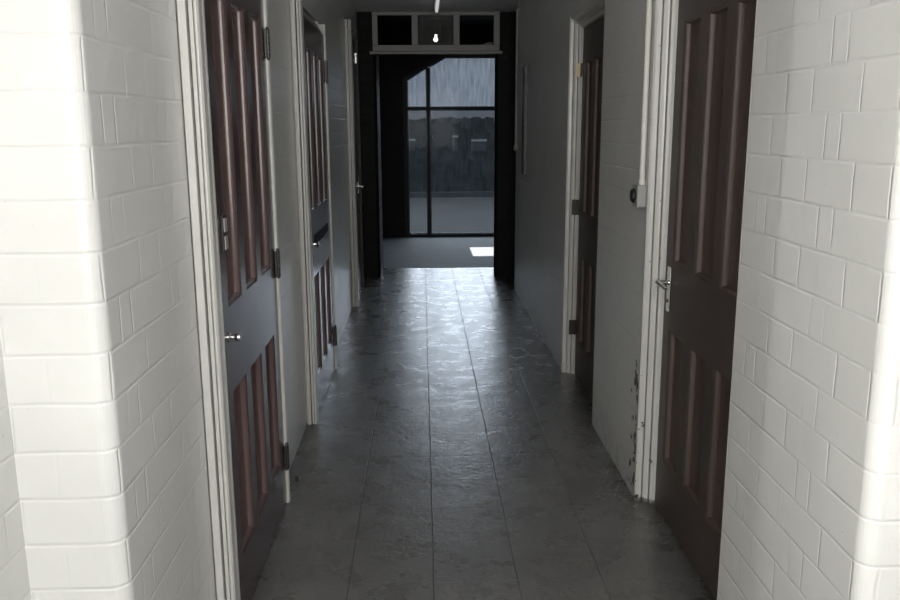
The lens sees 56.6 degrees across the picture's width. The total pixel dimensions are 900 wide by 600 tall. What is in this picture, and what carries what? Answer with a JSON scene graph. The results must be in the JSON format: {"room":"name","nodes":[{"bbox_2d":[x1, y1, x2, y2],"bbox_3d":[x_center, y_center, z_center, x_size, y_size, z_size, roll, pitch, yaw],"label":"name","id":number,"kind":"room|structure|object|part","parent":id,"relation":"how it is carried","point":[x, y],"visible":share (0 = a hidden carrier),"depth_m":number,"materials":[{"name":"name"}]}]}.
{"room":"corridor","nodes":[
{"label":"corridor","id":0,"kind":"room"},
{"bbox_2d":[0,338,30,599],"bbox_3d":[-1.032,0.030,0.925,0.395,2.575,1.266,-1,12,-2],"label":"wall","id":1,"kind":"structure","parent":0,"point":[14,578],"depth_m":1.61,"materials":[{"name":"white brick"}]},
{"bbox_2d":[0,0,356,599],"bbox_3d":[-0.869,-0.789,4.873,0.195,2.575,6.784,-1,12,-2],"label":"wall","id":2,"kind":"structure","parent":0,"point":[99,331],"depth_m":1.68,"materials":[{"name":"white paint"}]},
{"bbox_2d":[175,0,290,599],"bbox_3d":[-0.689,-0.337,2.687,0.138,2.575,1.032,-1,12,-2],"label":"door","id":3,"kind":"structure","parent":2,"relation":"in","point":[224,49],"depth_m":2.55,"materials":[{"name":"beige paint"}]},
{"bbox_3d":[-0.641,-0.188,2.370,0.006,0.112,0.047,-1,12,-2],"label":"lock plate","id":4,"kind":"part","parent":3,"relation":"part of","materials":[{"name":"grey metal"}]},
{"bbox_3d":[-0.669,-0.430,2.425,0.038,0.885,0.185,-1,12,-2],"label":"panel","id":5,"kind":"part","parent":3,"relation":"part of","materials":[{"name":"brown wood"}]},
{"bbox_3d":[-0.625,0.108,2.425,0.036,0.028,0.028,-1,12,-2],"label":"handle","id":6,"kind":"part","parent":3,"relation":"part of","materials":[{"name":"silver metal"}]},
{"bbox_3d":[-0.677,-0.482,2.675,0.038,0.885,0.185,-1,12,-2],"label":"panel","id":7,"kind":"part","parent":3,"relation":"part of","materials":[{"name":"brown wood"}]},
{"bbox_3d":[-0.664,0.512,2.620,0.038,0.530,0.185,-1,12,-2],"label":"panel","id":8,"kind":"part","parent":3,"relation":"part of","materials":[{"name":"brown wood"}]},
{"bbox_3d":[-0.685,-0.534,2.924,0.038,0.885,0.185,-1,12,-2],"label":"panel","id":9,"kind":"part","parent":3,"relation":"part of","materials":[{"name":"brown wood"}]},
{"bbox_3d":[-0.672,0.460,2.870,0.038,0.530,0.185,-1,12,-2],"label":"panel","id":10,"kind":"part","parent":3,"relation":"part of","materials":[{"name":"brown wood"}]},
{"bbox_3d":[-0.681,0.408,3.119,0.038,0.530,0.185,-1,12,-2],"label":"panel","id":11,"kind":"part","parent":3,"relation":"part of","materials":[{"name":"brown wood"}]},
{"bbox_2d":[288,0,336,424],"bbox_3d":[-0.749,-0.724,4.559,0.143,2.575,1.056,-1,12,-2],"label":"door","id":12,"kind":"structure","parent":2,"relation":"in","point":[309,64],"depth_m":4.35,"materials":[{"name":"beige paint"}]},
{"bbox_3d":[-0.731,-0.868,4.276,0.038,0.810,0.190,-1,12,-2],"label":"panel","id":13,"kind":"part","parent":12,"relation":"part of","materials":[{"name":"brown wood"}]},
{"bbox_3d":[-0.684,-0.287,4.281,0.041,0.036,0.036,-1,12,-2],"label":"handle","id":14,"kind":"part","parent":12,"relation":"part of","materials":[{"name":"silver metal"}]},
{"bbox_3d":[-0.740,-0.920,4.531,0.038,0.810,0.190,-1,12,-2],"label":"panel","id":15,"kind":"part","parent":12,"relation":"part of","materials":[{"name":"brown wood"}]},
{"bbox_3d":[-0.726,0.126,4.482,0.038,0.540,0.190,-1,12,-2],"label":"panel","id":16,"kind":"part","parent":12,"relation":"part of","materials":[{"name":"brown wood"}]},
{"bbox_3d":[-0.715,-0.372,4.655,0.004,0.055,0.650,-1,12,-2],"label":"push plate","id":17,"kind":"part","parent":12,"relation":"part of","materials":[{"name":"black metal"}]},
{"bbox_3d":[-0.748,-0.973,4.785,0.038,0.810,0.190,-1,12,-2],"label":"panel","id":18,"kind":"part","parent":12,"relation":"part of","materials":[{"name":"brown wood"}]},
{"bbox_3d":[-0.735,0.073,4.737,0.038,0.540,0.190,-1,12,-2],"label":"panel","id":19,"kind":"part","parent":12,"relation":"part of","materials":[{"name":"brown wood"}]},
{"bbox_3d":[-0.743,0.021,4.991,0.038,0.540,0.190,-1,12,-2],"label":"panel","id":20,"kind":"part","parent":12,"relation":"part of","materials":[{"name":"brown wood"}]},
{"bbox_2d":[344,19,363,306],"bbox_3d":[-0.855,-1.192,7.382,0.118,2.345,1.018,-1,12,-2],"label":"door","id":21,"kind":"structure","parent":2,"relation":"in","point":[351,38],"depth_m":7.06,"materials":[{"name":"beige paint"}]},
{"bbox_3d":[-0.874,-1.593,7.582,0.038,1.070,0.185,-1,12,-2],"label":"panel","id":22,"kind":"part","parent":21,"relation":"part of","materials":[{"name":"brown wood"}]},
{"bbox_3d":[-0.869,-0.570,7.795,0.038,0.520,0.185,-1,12,-2],"label":"panel","id":23,"kind":"part","parent":21,"relation":"part of","materials":[{"name":"brown wood"}]},
{"bbox_2d":[350,0,518,11],"bbox_3d":[-0.527,-1.862,3.402,7.200,0.120,9.249,-1,12,-2],"label":"ceiling","id":24,"kind":"structure","parent":0,"point":[359,5],"depth_m":7.55,"materials":[{"name":"paint"}]},
{"bbox_2d":[433,0,439,12],"bbox_3d":[-0.102,-2.502,6.947,0.055,0.070,1.220,-1,12,-2],"label":"ceiling light","id":25,"kind":"object","parent":24,"relation":"attached to","point":[436,5],"visible":1,"depth_m":7.20,"materials":[{"name":"white plastic"}]},
{"bbox_2d":[377,16,492,19],"bbox_3d":[-0.139,-2.918,8.224,2.700,0.224,0.610,-1,12,-2],"label":"beam","id":26,"kind":"structure","parent":0,"point":[378,17],"depth_m":8.42,"materials":[{"name":"paint"}]},
{"bbox_2d":[378,27,492,236],"bbox_3d":[0.168,-2.276,11.463,5.100,2.800,0.150,-1,12,-2],"label":"wall","id":27,"kind":"structure","parent":0,"point":[392,68],"depth_m":11.26,"materials":[{"name":"black paint"}]},
{"bbox_2d":[402,54,494,236],"bbox_3d":[0.240,-2.106,11.455,1.760,2.470,0.070,-1,12,-2],"label":"window","id":28,"kind":"structure","parent":27,"relation":"in","point":[428,108],"depth_m":11.37,"materials":[{"name":"black metal"}]},
{"bbox_2d":[378,20,492,26],"bbox_3d":[0.204,-3.427,9.872,5.100,0.100,2.800,-1,12,-2],"label":"ceiling","id":29,"kind":"structure","parent":0,"point":[381,23],"depth_m":10.71,"materials":[{"name":"black paint"}]},
{"bbox_2d":[431,20,440,41],"bbox_3d":[-0.148,-2.984,8.982,0.104,0.401,0.104,-1,12,-2],"label":"pendant lamp","id":30,"kind":"object","parent":29,"relation":"hanging from","point":[436,24],"visible":0.75,"depth_m":8.96,"materials":[{"name":"black glass"}]},
{"bbox_3d":[-0.148,-2.956,8.988,0.104,0.190,0.104,-1,12,-2],"label":"lamp shade","id":31,"kind":"part","parent":30,"relation":"part of","materials":[{"name":"black plastic"}]},
{"bbox_2d":[357,12,515,278],"bbox_3d":[0.267,-1.662,8.503,4.900,2.800,0.600,-1,12,-2],"label":"wall","id":32,"kind":"structure","parent":0,"point":[505,63],"depth_m":8.24,"materials":[{"name":"paint"}]},
{"bbox_2d":[370,11,501,54],"bbox_3d":[-0.134,-2.543,7.955,1.265,0.388,0.080,-1,12,-2],"label":"window","id":33,"kind":"structure","parent":32,"relation":"in","point":[456,48],"depth_m":7.95,"materials":[{"name":"grey paint"}]},
{"bbox_3d":[-0.133,-2.367,7.991,1.265,0.028,0.080,-1,12,-2],"label":"sill","id":34,"kind":"part","parent":33,"relation":"part of","materials":[{"name":"grey paint"}]},
{"bbox_2d":[383,236,493,268],"bbox_3d":[0.220,-0.576,10.418,4.900,0.096,2.710,-1,12,-2],"label":"floor","id":35,"kind":"structure","parent":0,"point":[452,251],"depth_m":10.22,"materials":[{"name":"concrete"}]},
{"bbox_2d":[252,267,713,599],"bbox_3d":[-0.524,0.706,4.241,7.200,0.100,9.850,-1,12,-2],"label":"floor","id":36,"kind":"structure","parent":0,"point":[449,454],"depth_m":3.65,"materials":[{"name":"grey tile"}]},
{"bbox_2d":[591,444,652,529],"bbox_3d":[0.682,0.782,3.592,0.157,0.002,0.979,-1,12,-2],"label":"flakes","id":37,"kind":"object","parent":36,"relation":"on","point":[591,444],"visible":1,"depth_m":3.51,"materials":[{"name":"grey"}]},
{"bbox_2d":[514,0,899,599],"bbox_3d":[0.802,-0.736,4.577,0.195,2.575,6.255,-1,12,-2],"label":"wall","id":38,"kind":"structure","parent":0,"point":[811,502],"depth_m":1.96,"materials":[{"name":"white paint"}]},
{"bbox_2d":[514,9,518,150],"bbox_3d":[0.587,-1.938,7.404,0.032,1.216,0.052,-1,12,-2],"label":"conduit","id":39,"kind":"object","parent":38,"relation":"attached to","point":[517,10],"visible":1,"depth_m":7.40,"materials":[{"name":"grey paint"}]},
{"bbox_2d":[521,65,527,174],"bbox_3d":[0.610,-1.474,6.875,0.030,0.870,0.225,-1,12,-2],"label":"notice board","id":40,"kind":"object","parent":38,"relation":"attached to","point":[525,68],"visible":1,"depth_m":6.79,"materials":[{"name":"grey"}]},
{"bbox_2d":[561,0,604,400],"bbox_3d":[0.772,-0.494,4.542,0.134,2.115,0.939,-1,12,-2],"label":"door","id":41,"kind":"structure","parent":38,"relation":"in","point":[586,25],"depth_m":4.79,"materials":[{"name":"beige paint"}]},
{"bbox_3d":[0.791,0.022,4.876,0.038,0.520,0.172,-1,12,-2],"label":"panel","id":42,"kind":"part","parent":41,"relation":"part of","materials":[{"name":"brown wood"}]},
{"bbox_3d":[0.786,-0.904,4.684,0.038,0.860,0.172,-1,12,-2],"label":"panel","id":43,"kind":"part","parent":41,"relation":"part of","materials":[{"name":"brown wood"}]},
{"bbox_3d":[0.799,0.069,4.649,0.038,0.520,0.172,-1,12,-2],"label":"panel","id":44,"kind":"part","parent":41,"relation":"part of","materials":[{"name":"brown wood"}]},
{"bbox_3d":[0.794,-0.857,4.457,0.038,0.860,0.172,-1,12,-2],"label":"panel","id":45,"kind":"part","parent":41,"relation":"part of","materials":[{"name":"brown wood"}]},
{"bbox_2d":[630,0,651,207],"bbox_3d":[0.722,-1.038,3.099,0.050,1.382,0.080,-1,12,-2],"label":"conduit","id":46,"kind":"object","parent":38,"relation":"attached to","point":[638,193],"visible":1,"depth_m":3.15,"materials":[{"name":"grey plastic"}]},
{"bbox_2d":[634,0,756,599],"bbox_3d":[0.832,-0.122,2.751,0.134,2.115,0.959,-1,12,-2],"label":"door","id":47,"kind":"structure","parent":38,"relation":"in","point":[702,56],"depth_m":2.90,"materials":[{"name":"beige paint"}]},
{"bbox_3d":[0.795,-0.055,3.082,0.047,0.021,0.113,-1,12,-2],"label":"handle","id":48,"kind":"part","parent":47,"relation":"part of","materials":[{"name":"silver metal"}]},
{"bbox_3d":[0.821,-0.041,3.133,0.007,0.170,0.036,-1,12,-2],"label":"lever plate","id":49,"kind":"part","parent":47,"relation":"part of","materials":[{"name":"silver metal"}]},
{"bbox_3d":[0.850,0.387,3.114,0.038,0.520,0.178,-1,12,-2],"label":"panel","id":50,"kind":"part","parent":47,"relation":"part of","materials":[{"name":"brown wood"}]},
{"bbox_3d":[0.846,-0.539,2.922,0.038,0.860,0.178,-1,12,-2],"label":"panel","id":51,"kind":"part","parent":47,"relation":"part of","materials":[{"name":"brown wood"}]},
{"bbox_3d":[0.858,0.437,2.871,0.038,0.520,0.178,-1,12,-2],"label":"panel","id":52,"kind":"part","parent":47,"relation":"part of","materials":[{"name":"brown wood"}]},
{"bbox_3d":[0.854,-0.488,2.679,0.038,0.860,0.178,-1,12,-2],"label":"panel","id":53,"kind":"part","parent":47,"relation":"part of","materials":[{"name":"brown wood"}]},
{"bbox_3d":[0.866,0.487,2.628,0.038,0.520,0.178,-1,12,-2],"label":"panel","id":54,"kind":"part","parent":47,"relation":"part of","materials":[{"name":"brown wood"}]},
{"bbox_3d":[0.862,-0.438,2.436,0.038,0.860,0.178,-1,12,-2],"label":"panel","id":55,"kind":"part","parent":47,"relation":"part of","materials":[{"name":"brown wood"}]},
{"label":"outside","id":56,"kind":"structure","parent":0,"visible":0},
{"bbox_2d":[410,197,493,232],"bbox_3d":[1.331,-5.707,35.519,55.000,0.140,48.250,-1,12,-2],"label":"ground","id":57,"kind":"structure","parent":56,"point":[453,214],"depth_m":15.04,"materials":[{"name":"concrete"}]},
{"bbox_2d":[409,139,414,150],"bbox_3d":[-0.965,-3.420,21.074,0.200,1.270,0.400,-1,12,-2],"label":"gate post","id":58,"kind":"object","parent":57,"relation":"on","point":[411,141],"visible":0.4,"depth_m":20.83,"materials":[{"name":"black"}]},
{"bbox_2d":[409,150,493,191],"bbox_3d":[0.354,-3.009,19.605,14.042,1.048,1.230,-1,12,-2],"label":"hedge","id":59,"kind":"object","parent":57,"relation":"on","point":[451,171],"visible":0.1,"depth_m":19.02,"materials":[{"name":"green plant"}]},
{"bbox_2d":[409,117,493,151],"bbox_3d":[-0.176,-6.732,35.322,30.105,1.962,4.120,-1,12,-2],"label":"tree belt","id":60,"kind":"object","parent":57,"relation":"on","point":[442,129],"visible":0.06,"depth_m":33.37,"materials":[{"name":"green plant"}]},
{"bbox_2d":[410,191,493,197],"bbox_3d":[1.885,-2.402,18.928,55.000,0.120,0.100,-1,12,-2],"label":"kerb","id":61,"kind":"object","parent":57,"relation":"on","point":[412,194],"depth_m":18.82,"materials":[{"name":"black concrete"}]},
{"bbox_2d":[452,135,457,150],"bbox_3d":[0.134,-3.472,21.100,0.140,1.350,0.400,-1,12,-2],"label":"gate post","id":62,"kind":"object","parent":57,"relation":"on","point":[453,136],"visible":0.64,"depth_m":20.86,"materials":[{"name":"black concrete"}]},
{"bbox_2d":[471,139,486,150],"bbox_3d":[0.729,-3.430,21.129,0.390,1.250,0.400,-1,12,-2],"label":"gate post","id":63,"kind":"object","parent":57,"relation":"on","point":[477,144],"visible":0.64,"depth_m":20.89,"materials":[{"name":"black concrete"}]}
]}

